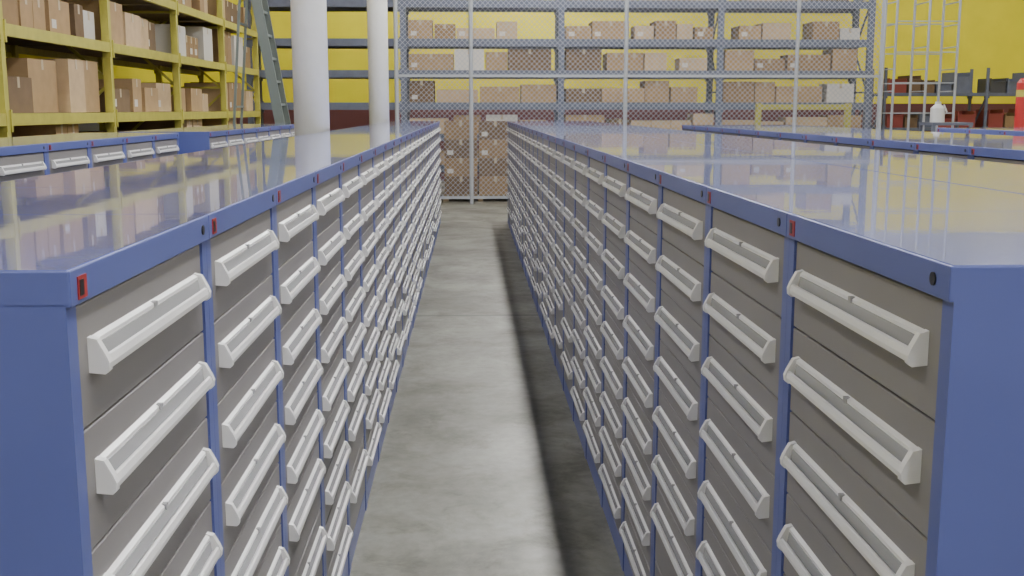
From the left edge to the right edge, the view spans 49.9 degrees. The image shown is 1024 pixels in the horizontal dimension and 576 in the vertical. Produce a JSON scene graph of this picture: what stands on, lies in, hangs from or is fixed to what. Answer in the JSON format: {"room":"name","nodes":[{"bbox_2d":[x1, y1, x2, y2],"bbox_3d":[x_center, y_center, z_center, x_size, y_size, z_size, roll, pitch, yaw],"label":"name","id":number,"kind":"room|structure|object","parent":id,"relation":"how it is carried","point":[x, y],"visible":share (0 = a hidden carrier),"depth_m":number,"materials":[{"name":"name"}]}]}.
{"room":"warehouse","nodes":[
{"label":"warehouse","id":0,"kind":"room"},
{"bbox_2d":[5,53,198,130],"bbox_3d":[-6.641,-3.448,9.831,0.100,7.000,31.000,0,9,-2],"label":"wall","id":1,"kind":"structure","parent":0,"point":[120,72],"depth_m":20.23,"materials":[{"name":"yellow paint"}]},
{"bbox_2d":[349,181,624,575],"bbox_3d":[3.502,-0.005,10.778,20.200,0.100,31.000,0,9,-2],"label":"floor","id":2,"kind":"structure","parent":0,"point":[482,469],"depth_m":5.55,"materials":[{"name":"concrete"}]},
{"bbox_2d":[0,143,47,181],"bbox_3d":[-2.740,0.044,5.491,0.712,1.501,0.654,0,9,-2],"label":"cabinet","id":3,"kind":"object","parent":2,"relation":"on","point":[17,160],"visible":0.12,"depth_m":5.42,"materials":[{"name":"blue metal"}]},
{"bbox_2d":[0,140,90,174],"bbox_3d":[-2.765,-0.061,6.137,0.712,1.501,0.654,0,9,-2],"label":"cabinet","id":4,"kind":"object","parent":2,"relation":"on","point":[62,155],"visible":0.11,"depth_m":6.00,"materials":[{"name":"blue metal"}]},
{"bbox_2d":[0,137,125,167],"bbox_3d":[-2.789,-0.166,6.783,0.712,1.501,0.654,0,9,-2],"label":"cabinet","id":5,"kind":"object","parent":2,"relation":"on","point":[104,151],"visible":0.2,"depth_m":6.63,"materials":[{"name":"blue metal"}]},
{"bbox_2d":[22,134,154,162],"bbox_3d":[-2.814,-0.271,7.429,0.712,1.501,0.654,0,9,-2],"label":"cabinet","id":6,"kind":"object","parent":2,"relation":"on","point":[137,147],"visible":0.12,"depth_m":7.31,"materials":[{"name":"blue metal"}]},
{"bbox_2d":[0,214,222,575],"bbox_3d":[-0.840,0.671,1.641,0.712,1.501,0.654,0,9,-2],"label":"cabinet","id":7,"kind":"object","parent":2,"relation":"on","point":[109,465],"visible":1,"depth_m":1.39,"materials":[{"name":"blue metal"}]},
{"bbox_2d":[54,133,178,157],"bbox_3d":[-2.839,-0.377,8.075,0.712,1.501,0.654,0,9,-2],"label":"cabinet","id":8,"kind":"object","parent":2,"relation":"on","point":[165,144],"visible":0.16,"depth_m":7.95,"materials":[{"name":"blue metal"}]},
{"bbox_2d":[0,0,260,137],"bbox_3d":[-4.721,-2.946,11.416,1.090,5.500,16.480,0,9,-2],"label":"rack","id":9,"kind":"object","parent":2,"relation":"on","point":[15,40],"visible":0.36,"depth_m":13.32,"materials":[{"name":"yellow metal"}]},
{"bbox_2d":[2,0,252,136],"bbox_3d":[-4.670,-3.144,11.390,0.916,3.854,16.130,0,9,-2],"label":"cardboard boxes","id":10,"kind":"object","parent":9,"relation":"in","point":[34,85],"visible":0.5,"depth_m":11.58,"materials":[{"name":"beige"}]},
{"bbox_2d":[0,187,289,575],"bbox_3d":[-0.864,0.566,2.287,0.712,1.501,0.654,0,9,-2],"label":"cabinet","id":11,"kind":"object","parent":2,"relation":"on","point":[242,244],"visible":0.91,"depth_m":2.18,"materials":[{"name":"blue metal"}]},
{"bbox_2d":[0,171,327,575],"bbox_3d":[-0.889,0.460,2.933,0.712,1.501,0.654,0,9,-2],"label":"cabinet","id":12,"kind":"object","parent":2,"relation":"on","point":[295,212],"visible":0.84,"depth_m":2.84,"materials":[{"name":"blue metal"}]},
{"bbox_2d":[119,130,227,153],"bbox_3d":[-2.714,-0.529,9.013,0.712,1.501,0.654,0,9,-2],"label":"cabinet","id":13,"kind":"object","parent":2,"relation":"on","point":[189,141],"visible":0.18,"depth_m":8.60,"materials":[{"name":"blue metal"}]},
{"bbox_2d":[154,129,243,146],"bbox_3d":[-2.739,-0.634,9.659,0.712,1.501,0.654,0,9,-2],"label":"cabinet","id":14,"kind":"object","parent":2,"relation":"on","point":[235,136],"visible":0.11,"depth_m":9.50,"materials":[{"name":"blue metal"}]},
{"bbox_2d":[170,128,257,143],"bbox_3d":[-2.764,-0.739,10.305,0.712,1.501,0.654,0,9,-2],"label":"cabinet","id":15,"kind":"object","parent":2,"relation":"on","point":[249,134],"visible":0.16,"depth_m":10.08,"materials":[{"name":"blue metal"}]},
{"bbox_2d":[76,160,352,575],"bbox_3d":[-0.914,0.355,3.579,0.712,1.501,0.654,0,9,-2],"label":"cabinet","id":16,"kind":"object","parent":2,"relation":"on","point":[328,194],"visible":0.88,"depth_m":3.51,"materials":[{"name":"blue metal"}]},
{"bbox_2d":[185,126,269,141],"bbox_3d":[-2.788,-0.845,10.951,0.712,1.501,0.654,0,9,-2],"label":"cabinet","id":17,"kind":"object","parent":2,"relation":"on","point":[262,131],"visible":0.14,"depth_m":10.83,"materials":[{"name":"blue metal"}]},
{"bbox_2d":[216,125,290,138],"bbox_3d":[-2.838,-1.055,12.243,0.712,1.501,0.654,0,9,-2],"label":"cabinet","id":18,"kind":"object","parent":2,"relation":"on","point":[285,129],"visible":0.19,"depth_m":12.00,"materials":[{"name":"blue metal"}]},
{"bbox_2d":[140,153,368,569],"bbox_3d":[-0.938,0.250,4.225,0.712,1.501,0.654,0,9,-2],"label":"cabinet","id":19,"kind":"object","parent":2,"relation":"on","point":[351,182],"visible":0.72,"depth_m":4.19,"materials":[{"name":"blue metal"}]},
{"bbox_2d":[233,0,290,123],"bbox_3d":[-3.147,-2.503,14.047,1.014,3.800,0.530,0,9,-2],"label":"step ladder","id":20,"kind":"object","parent":2,"relation":"on","point":[261,12],"visible":0.48,"depth_m":13.84,"materials":[{"name":"grey"}]},
{"bbox_2d":[269,125,280,139],"bbox_3d":[-2.813,-0.950,11.597,0.712,1.501,0.654,0,9,-2],"label":"cabinet","id":21,"kind":"object","parent":2,"relation":"on","point":[274,133],"visible":0.13,"depth_m":11.50,"materials":[{"name":"blue metal"}]},
{"bbox_2d":[191,147,381,505],"bbox_3d":[-0.963,0.145,4.871,0.712,1.501,0.654,0,9,-2],"label":"cabinet","id":22,"kind":"object","parent":2,"relation":"on","point":[368,206],"visible":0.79,"depth_m":4.83,"materials":[{"name":"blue metal"}]},
{"bbox_2d":[223,143,391,457],"bbox_3d":[-0.988,0.040,5.517,0.712,1.501,0.654,0,9,-2],"label":"cabinet","id":23,"kind":"object","parent":2,"relation":"on","point":[380,194],"visible":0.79,"depth_m":5.49,"materials":[{"name":"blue metal"}]},
{"bbox_2d":[290,0,329,135],"bbox_3d":[-1.627,-3.253,8.635,0.400,7.000,0.400,0,9,-2],"label":"support pillar","id":24,"kind":"structure","parent":2,"relation":"on","point":[308,17],"depth_m":8.76,"materials":[{"name":"paint"}]},
{"bbox_2d":[255,140,399,420],"bbox_3d":[-1.012,-0.065,6.163,0.712,1.501,0.654,0,9,-2],"label":"cabinet","id":25,"kind":"object","parent":2,"relation":"on","point":[390,186],"visible":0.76,"depth_m":6.14,"materials":[{"name":"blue metal"}]},
{"bbox_2d":[275,137,405,389],"bbox_3d":[-1.037,-0.170,6.809,0.712,1.501,0.654,0,9,-2],"label":"cabinet","id":26,"kind":"object","parent":2,"relation":"on","point":[398,202],"visible":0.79,"depth_m":6.80,"materials":[{"name":"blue metal"}]},
{"bbox_2d":[294,134,410,360],"bbox_3d":[-1.062,-0.276,7.455,0.712,1.501,0.654,0,9,-2],"label":"cabinet","id":27,"kind":"object","parent":2,"relation":"on","point":[405,216],"visible":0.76,"depth_m":7.43,"materials":[{"name":"blue metal"}]},
{"bbox_2d":[313,132,415,340],"bbox_3d":[-1.086,-0.381,8.101,0.712,1.501,0.654,0,9,-2],"label":"cabinet","id":28,"kind":"object","parent":2,"relation":"on","point":[410,227],"visible":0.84,"depth_m":8.12,"materials":[{"name":"blue metal"}]},
{"bbox_2d":[319,131,419,321],"bbox_3d":[-1.111,-0.486,8.747,0.712,1.501,0.654,0,9,-2],"label":"cabinet","id":29,"kind":"object","parent":2,"relation":"on","point":[415,237],"visible":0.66,"depth_m":8.74,"materials":[{"name":"blue metal"}]},
{"bbox_2d":[332,129,422,306],"bbox_3d":[-1.136,-0.591,9.393,0.712,1.501,0.654,0,9,-2],"label":"cabinet","id":30,"kind":"object","parent":2,"relation":"on","point":[418,160],"visible":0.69,"depth_m":9.42,"materials":[{"name":"blue metal"}]},
{"bbox_2d":[367,0,388,124],"bbox_3d":[-1.883,-4.337,15.292,0.400,7.000,0.400,0,9,-2],"label":"support pillar","id":31,"kind":"structure","parent":2,"relation":"on","point":[377,17],"depth_m":15.37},
{"bbox_2d":[345,128,425,294],"bbox_3d":[-1.160,-0.696,10.039,0.712,1.501,0.654,0,9,-2],"label":"cabinet","id":32,"kind":"object","parent":2,"relation":"on","point":[421,172],"visible":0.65,"depth_m":10.04,"materials":[{"name":"blue metal"}]},
{"bbox_2d":[351,127,427,283],"bbox_3d":[-1.185,-0.801,10.685,0.712,1.501,0.654,0,9,-2],"label":"cabinet","id":33,"kind":"object","parent":2,"relation":"on","point":[425,229],"visible":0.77,"depth_m":10.68,"materials":[{"name":"blue metal"}]},
{"bbox_2d":[358,126,430,271],"bbox_3d":[-1.210,-0.906,11.331,0.712,1.501,0.654,0,9,-2],"label":"cabinet","id":34,"kind":"object","parent":2,"relation":"on","point":[427,166],"visible":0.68,"depth_m":11.31,"materials":[{"name":"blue metal"}]},
{"bbox_2d":[364,125,432,264],"bbox_3d":[-1.234,-1.011,11.977,0.712,1.501,0.654,0,9,-2],"label":"cabinet","id":35,"kind":"object","parent":2,"relation":"on","point":[428,130],"visible":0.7,"depth_m":11.94,"materials":[{"name":"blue metal"}]},
{"bbox_2d":[371,124,434,256],"bbox_3d":[-1.259,-1.117,12.623,0.712,1.501,0.654,0,9,-2],"label":"cabinet","id":36,"kind":"object","parent":2,"relation":"on","point":[431,133],"visible":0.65,"depth_m":12.60,"materials":[{"name":"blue metal"}]},
{"bbox_2d":[377,123,435,248],"bbox_3d":[-1.284,-1.222,13.269,0.712,1.501,0.654,0,9,-2],"label":"cabinet","id":37,"kind":"object","parent":2,"relation":"on","point":[433,132],"visible":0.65,"depth_m":13.44,"materials":[{"name":"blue metal"}]},
{"bbox_2d":[384,122,438,238],"bbox_3d":[-1.333,-1.432,14.561,0.712,1.501,0.654,0,9,-2],"label":"cabinet","id":38,"kind":"object","parent":2,"relation":"on","point":[436,141],"visible":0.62,"depth_m":14.52,"materials":[{"name":"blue metal"}]},
{"bbox_2d":[390,121,441,225],"bbox_3d":[-1.382,-1.642,15.853,0.712,1.501,0.654,0,9,-2],"label":"cabinet","id":39,"kind":"object","parent":2,"relation":"on","point":[439,149],"visible":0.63,"depth_m":15.79,"materials":[{"name":"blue metal"}]},
{"bbox_2d":[434,123,437,241],"bbox_3d":[-1.308,-1.327,13.915,0.712,1.501,0.654,0,9,-2],"label":"cabinet","id":40,"kind":"object","parent":2,"relation":"on","point":[435,143],"visible":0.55,"depth_m":13.96,"materials":[{"name":"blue metal"}]},
{"bbox_2d":[437,122,439,229],"bbox_3d":[-1.358,-1.537,15.207,0.712,1.501,0.654,0,9,-2],"label":"cabinet","id":41,"kind":"object","parent":2,"relation":"on","point":[438,151],"visible":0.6,"depth_m":15.23,"materials":[{"name":"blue metal"}]},
{"bbox_2d":[443,121,507,201],"bbox_3d":[-0.630,-2.388,20.575,1.300,1.457,1.000,0,9,-2],"label":"cardboard boxes","id":42,"kind":"object","parent":2,"relation":"on","point":[493,176],"visible":0.67,"depth_m":20.11,"materials":[{"name":"brown cardboard"}]},
{"bbox_2d":[508,122,510,230],"bbox_3d":[0.262,-1.547,15.268,0.620,1.501,0.654,0,9,-2],"label":"cabinet","id":43,"kind":"object","parent":2,"relation":"on","point":[509,150],"visible":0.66,"depth_m":15.32,"materials":[{"name":"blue metal"}]},
{"bbox_2d":[511,123,514,242],"bbox_3d":[0.311,-1.337,13.976,0.620,1.501,0.654,0,9,-2],"label":"cabinet","id":44,"kind":"object","parent":2,"relation":"on","point":[513,130],"visible":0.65,"depth_m":13.96,"materials":[{"name":"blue metal"}]},
{"bbox_2d":[506,121,550,224],"bbox_3d":[0.237,-1.652,15.914,0.620,1.501,0.654,0,9,-2],"label":"cabinet","id":45,"kind":"object","parent":2,"relation":"on","point":[507,139],"visible":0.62,"depth_m":15.89,"materials":[{"name":"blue metal"}]},
{"bbox_2d":[510,122,556,236],"bbox_3d":[0.286,-1.442,14.621,0.620,1.501,0.654,0,9,-2],"label":"cabinet","id":46,"kind":"object","parent":2,"relation":"on","point":[511,129],"visible":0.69,"depth_m":14.53,"materials":[{"name":"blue metal"}]},
{"bbox_2d":[513,123,563,248],"bbox_3d":[0.336,-1.232,13.329,0.620,1.501,0.654,0,9,-2],"label":"cabinet","id":47,"kind":"object","parent":2,"relation":"on","point":[515,124],"visible":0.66,"depth_m":13.41,"materials":[{"name":"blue metal"}]},
{"bbox_2d":[515,124,569,254],"bbox_3d":[0.360,-1.126,12.683,0.620,1.501,0.654,0,9,-2],"label":"cabinet","id":48,"kind":"object","parent":2,"relation":"on","point":[517,198],"visible":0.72,"depth_m":12.64,"materials":[{"name":"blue metal"}]},
{"bbox_2d":[518,125,576,263],"bbox_3d":[0.385,-1.021,12.037,0.620,1.501,0.654,0,9,-2],"label":"cabinet","id":49,"kind":"object","parent":2,"relation":"on","point":[520,126],"visible":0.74,"depth_m":12.00,"materials":[{"name":"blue metal"}]},
{"bbox_2d":[520,126,582,272],"bbox_3d":[0.410,-0.916,11.391,0.620,1.501,0.654,0,9,-2],"label":"cabinet","id":50,"kind":"object","parent":2,"relation":"on","point":[522,247],"visible":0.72,"depth_m":11.41,"materials":[{"name":"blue metal"}]},
{"bbox_2d":[523,127,589,285],"bbox_3d":[0.434,-0.811,10.745,0.620,1.501,0.654,0,9,-2],"label":"cabinet","id":51,"kind":"object","parent":2,"relation":"on","point":[526,168],"visible":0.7,"depth_m":10.71,"materials":[{"name":"blue metal"}]},
{"bbox_2d":[243,0,875,171],"bbox_3d":[0.955,-4.454,21.617,12.190,5.200,1.040,0,9,-2],"label":"rack","id":52,"kind":"object","parent":2,"relation":"on","point":[274,5],"visible":0.34,"depth_m":21.18,"materials":[{"name":"metal"}]},
{"bbox_2d":[408,0,859,39],"bbox_3d":[2.378,-5.713,21.412,8.753,1.745,0.855,0,9,-2],"label":"cardboard boxes","id":53,"kind":"object","parent":52,"relation":"in","point":[606,31],"visible":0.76,"depth_m":21.20,"materials":[{"name":"beige"}]},
{"bbox_2d":[409,49,861,164],"bbox_3d":[2.426,-3.580,21.753,8.850,2.225,0.820,0,9,-2],"label":"cardboard boxes","id":54,"kind":"object","parent":52,"relation":"in","point":[440,58],"visible":0.51,"depth_m":21.32,"materials":[{"name":"beige"}]},
{"bbox_2d":[527,128,595,293],"bbox_3d":[0.459,-0.706,10.099,0.620,1.501,0.654,0,9,-2],"label":"cabinet","id":55,"kind":"object","parent":2,"relation":"on","point":[530,155],"visible":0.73,"depth_m":10.05,"materials":[{"name":"blue metal"}]},
{"bbox_2d":[531,129,608,308],"bbox_3d":[0.484,-0.601,9.453,0.620,1.501,0.654,0,9,-2],"label":"cabinet","id":56,"kind":"object","parent":2,"relation":"on","point":[534,131],"visible":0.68,"depth_m":9.45,"materials":[{"name":"blue metal"}]},
{"bbox_2d":[535,131,615,323],"bbox_3d":[0.508,-0.496,8.807,0.620,1.501,0.654,0,9,-2],"label":"cabinet","id":57,"kind":"object","parent":2,"relation":"on","point":[538,182],"visible":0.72,"depth_m":8.79,"materials":[{"name":"blue metal"}]},
{"bbox_2d":[540,132,628,343],"bbox_3d":[0.533,-0.391,8.161,0.620,1.501,0.654,0,9,-2],"label":"cabinet","id":58,"kind":"object","parent":2,"relation":"on","point":[545,163],"visible":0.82,"depth_m":8.15,"materials":[{"name":"blue metal"}]},
{"bbox_2d":[545,134,647,359],"bbox_3d":[0.558,-0.285,7.515,0.620,1.501,0.654,0,9,-2],"label":"cabinet","id":59,"kind":"object","parent":2,"relation":"on","point":[551,172],"visible":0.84,"depth_m":7.47,"materials":[{"name":"blue metal"}]},
{"bbox_2d":[552,137,660,388],"bbox_3d":[0.582,-0.180,6.869,0.620,1.501,0.654,0,9,-2],"label":"cabinet","id":60,"kind":"object","parent":2,"relation":"on","point":[558,271],"visible":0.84,"depth_m":6.83,"materials":[{"name":"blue metal"}]},
{"bbox_2d":[560,139,686,418],"bbox_3d":[0.607,-0.075,6.223,0.620,1.501,0.654,0,9,-2],"label":"cabinet","id":61,"kind":"object","parent":2,"relation":"on","point":[567,322],"visible":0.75,"depth_m":6.18,"materials":[{"name":"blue metal"}]},
{"bbox_2d":[393,0,887,203],"bbox_3d":[2.270,-3.405,19.404,8.668,3.840,0.088,0,9,-2],"label":"fence","id":62,"kind":"object","parent":2,"relation":"on","point":[470,75],"visible":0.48,"depth_m":19.32,"materials":[{"name":"grey"}]},
{"bbox_2d":[570,143,712,455],"bbox_3d":[0.632,0.030,5.577,0.620,1.501,0.654,0,9,-2],"label":"cabinet","id":63,"kind":"object","parent":2,"relation":"on","point":[580,194],"visible":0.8,"depth_m":5.54,"materials":[{"name":"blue metal"}]},
{"bbox_2d":[603,129,682,130],"bbox_3d":[1.105,-0.605,9.476,0.620,1.501,0.654,0,9,-2],"label":"cabinet","id":64,"kind":"object","parent":2,"relation":"on","point":[603,129],"visible":0.02,"depth_m":9.06,"materials":[{"name":"blue metal"}]},
{"bbox_2d":[582,147,744,503],"bbox_3d":[0.656,0.135,4.931,0.620,1.501,0.654,0,9,-2],"label":"cabinet","id":65,"kind":"object","parent":2,"relation":"on","point":[595,204],"visible":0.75,"depth_m":4.87,"materials":[{"name":"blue metal"}]},
{"bbox_2d":[622,132,712,133],"bbox_3d":[1.154,-0.394,8.184,0.620,1.501,0.654,0,9,-2],"label":"cabinet","id":66,"kind":"object","parent":2,"relation":"on","point":[622,132],"visible":0.02,"depth_m":7.95,"materials":[{"name":"blue metal"}]},
{"bbox_2d":[635,134,731,136],"bbox_3d":[1.179,-0.289,7.538,0.620,1.501,0.654,0,9,-2],"label":"cabinet","id":67,"kind":"object","parent":2,"relation":"on","point":[648,135],"visible":0.02,"depth_m":7.35,"materials":[{"name":"blue metal"}]},
{"bbox_2d":[598,152,796,566],"bbox_3d":[0.681,0.240,4.285,0.620,1.501,0.654,0,9,-2],"label":"cabinet","id":68,"kind":"object","parent":2,"relation":"on","point":[615,182],"visible":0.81,"depth_m":4.23,"materials":[{"name":"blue metal"}]},
{"bbox_2d":[655,136,761,138],"bbox_3d":[1.203,-0.184,6.892,0.620,1.501,0.654,0,9,-2],"label":"cabinet","id":69,"kind":"object","parent":2,"relation":"on","point":[661,137],"visible":0.02,"depth_m":6.83,"materials":[{"name":"blue metal"}]},
{"bbox_2d":[682,125,746,131],"bbox_3d":[2.212,-1.039,12.145,0.620,1.501,0.654,0,9,-2],"label":"cabinet","id":70,"kind":"object","parent":2,"relation":"on","point":[684,127],"visible":0.15,"depth_m":11.81,"materials":[{"name":"blue metal"}]},
{"bbox_2d":[694,126,763,132],"bbox_3d":[2.237,-0.934,11.499,0.620,1.501,0.654,0,9,-2],"label":"cabinet","id":71,"kind":"object","parent":2,"relation":"on","point":[703,129],"visible":0.09,"depth_m":11.15,"materials":[{"name":"blue metal"}]},
{"bbox_2d":[668,139,801,142],"bbox_3d":[1.228,-0.079,6.246,0.620,1.501,0.654,0,9,-2],"label":"cabinet","id":72,"kind":"object","parent":2,"relation":"on","point":[680,140],"visible":0.02,"depth_m":5.99,"materials":[{"name":"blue metal"}]},
{"bbox_2d":[619,160,861,575],"bbox_3d":[0.706,0.345,3.639,0.620,1.501,0.654,0,9,-2],"label":"cabinet","id":73,"kind":"object","parent":2,"relation":"on","point":[642,194],"visible":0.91,"depth_m":3.57,"materials":[{"name":"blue metal"}]},
{"bbox_2d":[707,127,780,133],"bbox_3d":[2.261,-0.829,10.853,0.620,1.501,0.654,0,9,-2],"label":"cabinet","id":74,"kind":"object","parent":2,"relation":"on","point":[715,130],"visible":0.15,"depth_m":10.53,"materials":[{"name":"blue metal"}]},
{"bbox_2d":[721,128,797,135],"bbox_3d":[2.286,-0.723,10.207,0.620,1.501,0.654,0,9,-2],"label":"cabinet","id":75,"kind":"object","parent":2,"relation":"on","point":[725,131],"visible":0.05,"depth_m":9.99,"materials":[{"name":"blue metal"}]},
{"bbox_2d":[693,143,840,146],"bbox_3d":[1.253,0.026,5.600,0.620,1.501,0.654,0,9,-2],"label":"cabinet","id":76,"kind":"object","parent":2,"relation":"on","point":[706,144],"visible":0.02,"depth_m":5.34,"materials":[{"name":"blue metal"}]},
{"bbox_2d":[738,129,814,137],"bbox_3d":[2.311,-0.618,9.561,0.620,1.501,0.654,0,9,-2],"label":"cabinet","id":77,"kind":"object","parent":2,"relation":"on","point":[752,133],"visible":0.08,"depth_m":9.50,"materials":[{"name":"blue metal"}]},
{"bbox_2d":[757,130,847,139],"bbox_3d":[2.335,-0.513,8.915,0.620,1.501,0.654,0,9,-2],"label":"cabinet","id":78,"kind":"object","parent":2,"relation":"on","point":[764,134],"visible":0.08,"depth_m":8.76,"materials":[{"name":"blue metal"}]},
{"bbox_2d":[754,103,851,127],"bbox_3d":[5.467,-2.582,20.761,1.800,1.780,0.130,0,9,-2],"label":"guard rail","id":79,"kind":"object","parent":2,"relation":"on","point":[847,113],"visible":0.39,"depth_m":20.58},
{"bbox_2d":[650,170,958,575],"bbox_3d":[0.730,0.451,2.993,0.620,1.501,0.654,0,9,-2],"label":"cabinet","id":80,"kind":"object","parent":2,"relation":"on","point":[682,213],"visible":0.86,"depth_m":2.89,"materials":[{"name":"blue metal"}]},
{"bbox_2d":[719,147,890,151],"bbox_3d":[1.277,0.131,4.954,0.620,1.501,0.654,0,9,-2],"label":"cabinet","id":81,"kind":"object","parent":2,"relation":"on","point":[746,149],"visible":0.05,"depth_m":4.81,"materials":[{"name":"blue metal"}]},
{"bbox_2d":[779,132,881,142],"bbox_3d":[2.360,-0.408,8.269,0.620,1.501,0.654,0,9,-2],"label":"cabinet","id":82,"kind":"object","parent":2,"relation":"on","point":[784,136],"visible":0.08,"depth_m":8.13,"materials":[{"name":"blue metal"}]},
{"bbox_2d":[752,152,959,159],"bbox_3d":[1.302,0.236,4.308,0.620,1.501,0.654,0,9,-2],"label":"cabinet","id":83,"kind":"object","parent":2,"relation":"on","point":[793,155],"visible":0.03,"depth_m":4.19,"materials":[{"name":"blue metal"}]},
{"bbox_2d":[696,185,1023,575],"bbox_3d":[0.755,0.556,2.347,0.620,1.501,0.654,0,9,-2],"label":"cabinet","id":84,"kind":"object","parent":2,"relation":"on","point":[746,241],"visible":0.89,"depth_m":2.21,"materials":[{"name":"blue metal"}]},
{"bbox_2d":[804,134,915,145],"bbox_3d":[2.385,-0.303,7.623,0.620,1.501,0.654,0,9,-2],"label":"cabinet","id":85,"kind":"object","parent":2,"relation":"on","point":[823,139],"visible":0.1,"depth_m":7.46,"materials":[{"name":"blue metal"}]},
{"bbox_2d":[832,130,924,131],"bbox_3d":[2.957,-0.517,8.938,0.620,1.501,0.654,0,9,-2],"label":"cabinet","id":86,"kind":"object","parent":2,"relation":"on","point":[832,130],"visible":0.02,"depth_m":8.66,"materials":[{"name":"blue metal"}]},
{"bbox_2d":[776,211,1023,575],"bbox_3d":[0.780,0.661,1.701,0.620,1.501,0.654,0,9,-2],"label":"cabinet","id":87,"kind":"object","parent":2,"relation":"on","point":[902,437],"visible":1,"depth_m":1.44,"materials":[{"name":"blue metal"}]},
{"bbox_2d":[835,136,965,148],"bbox_3d":[2.409,-0.198,6.977,0.620,1.501,0.654,0,9,-2],"label":"cabinet","id":88,"kind":"object","parent":2,"relation":"on","point":[863,142],"visible":0.09,"depth_m":6.83,"materials":[{"name":"blue metal"}]},
{"bbox_2d":[804,159,1023,169],"bbox_3d":[1.327,0.342,3.662,0.620,1.501,0.654,0,9,-2],"label":"cabinet","id":89,"kind":"object","parent":2,"relation":"on","point":[864,164],"visible":0.02,"depth_m":3.51,"materials":[{"name":"blue metal"}]},
{"bbox_2d":[865,132,965,133],"bbox_3d":[2.981,-0.412,8.292,0.620,1.501,0.654,0,9,-2],"label":"cabinet","id":90,"kind":"object","parent":2,"relation":"on","point":[865,132],"visible":0.02,"depth_m":7.95,"materials":[{"name":"blue metal"}]},
{"bbox_2d":[876,0,961,131],"bbox_3d":[7.545,-3.965,20.478,1.198,4.600,0.746,0,9,-2],"label":"scaffold tower","id":91,"kind":"object","parent":2,"relation":"on","point":[912,53],"visible":0.48,"depth_m":20.23,"materials":[{"name":"grey"}]},
{"bbox_2d":[870,68,1015,130],"bbox_3d":[9.638,-3.286,22.848,4.300,2.500,0.840,0,9,-2],"label":"rack","id":92,"kind":"object","parent":2,"relation":"on","point":[986,94],"visible":0.28,"depth_m":22.34,"materials":[{"name":"metal"}]},
{"bbox_2d":[876,72,1023,127],"bbox_3d":[9.503,-3.480,22.751,3.785,1.910,0.620,0,9,-2],"label":"storage bins","id":93,"kind":"object","parent":92,"relation":"on","point":[995,118],"visible":0.45,"depth_m":22.43,"materials":[{"name":"red"}]},
{"bbox_2d":[871,139,1016,153],"bbox_3d":[2.434,-0.093,6.330,0.620,1.501,0.654,0,9,-2],"label":"cabinet","id":94,"kind":"object","parent":2,"relation":"on","point":[893,145],"visible":0.13,"depth_m":6.18,"materials":[{"name":"blue metal"}]},
{"bbox_2d":[918,122,972,131],"bbox_3d":[7.482,-2.144,19.099,0.700,1.450,0.600,0,9,-2],"label":"utility cart","id":95,"kind":"object","parent":2,"relation":"on","point":[920,124],"visible":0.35,"depth_m":18.70,"materials":[{"name":"metal"}]},
{"bbox_2d":[930,102,947,121],"bbox_3d":[7.337,-3.032,18.949,0.249,0.350,0.240,0,9,-2],"label":"plastic jug","id":96,"kind":"object","parent":95,"relation":"on","point":[937,112],"visible":0.93,"depth_m":18.86,"materials":[{"name":"grey"}]},
{"bbox_2d":[868,169,1023,185],"bbox_3d":[1.351,0.447,3.016,0.620,1.501,0.654,0,9,-2],"label":"cabinet","id":97,"kind":"object","parent":2,"relation":"on","point":[999,176],"visible":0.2,"depth_m":2.93,"materials":[{"name":"blue metal"}]},
{"bbox_2d":[899,134,1005,135],"bbox_3d":[3.006,-0.307,7.646,0.620,1.501,0.654,0,9,-2],"label":"cabinet","id":98,"kind":"object","parent":2,"relation":"on","point":[899,134],"visible":0.02,"depth_m":7.35,"materials":[{"name":"blue metal"}]},
{"bbox_2d":[915,142,1023,158],"bbox_3d":[2.459,0.013,5.684,0.620,1.501,0.654,0,9,-2],"label":"cabinet","id":99,"kind":"object","parent":2,"relation":"on","point":[961,150],"visible":0.05,"depth_m":5.56,"materials":[{"name":"blue metal"}]},
{"bbox_2d":[932,136,1023,138],"bbox_3d":[3.030,-0.202,7.000,0.620,1.501,0.654,0,9,-2],"label":"cabinet","id":100,"kind":"object","parent":2,"relation":"on","point":[966,137],"visible":0.05,"depth_m":6.83,"materials":[{"name":"blue metal"}]},
{"bbox_2d":[937,128,1023,133],"bbox_3d":[4.355,-0.736,10.284,0.620,1.501,0.654,0,9,-2],"label":"cabinet","id":101,"kind":"object","parent":2,"relation":"on","point":[947,130],"visible":0.1,"depth_m":10.00,"materials":[{"name":"blue metal"}]},
{"bbox_2d":[966,185,1023,193],"bbox_3d":[1.376,0.552,2.370,0.620,1.501,0.654,0,9,-2],"label":"cabinet","id":102,"kind":"object","parent":2,"relation":"on","point":[1019,189],"visible":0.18,"depth_m":2.48,"materials":[{"name":"blue metal"}]},
{"bbox_2d":[968,129,1023,134],"bbox_3d":[4.379,-0.631,9.638,0.620,1.501,0.654,0,9,-2],"label":"cabinet","id":103,"kind":"object","parent":2,"relation":"on","point":[970,131],"visible":0.07,"depth_m":9.50,"materials":[{"name":"blue metal"}]},
{"bbox_2d":[970,146,1023,164],"bbox_3d":[2.483,0.118,5.038,0.620,1.501,0.654,0,9,-2],"label":"cabinet","id":104,"kind":"object","parent":2,"relation":"on","point":[1002,154],"visible":0.1,"depth_m":4.99,"materials":[{"name":"blue metal"}]},
{"bbox_2d":[1014,78,1023,127],"bbox_3d":[7.452,-2.009,16.180,0.360,2.120,0.360,0,9,-2],"label":"bollard","id":105,"kind":"object","parent":2,"relation":"on","point":[1019,104],"visible":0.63,"depth_m":16.02,"materials":[{"name":"red"}]},
{"bbox_2d":[204,0,1023,180],"bbox_3d":[2.916,-6.005,25.546,20.200,7.000,0.100,0,9,-2],"label":"wall","id":106,"kind":"structure","parent":0,"point":[991,31],"depth_m":25.68,"materials":[{"name":"yellow"}]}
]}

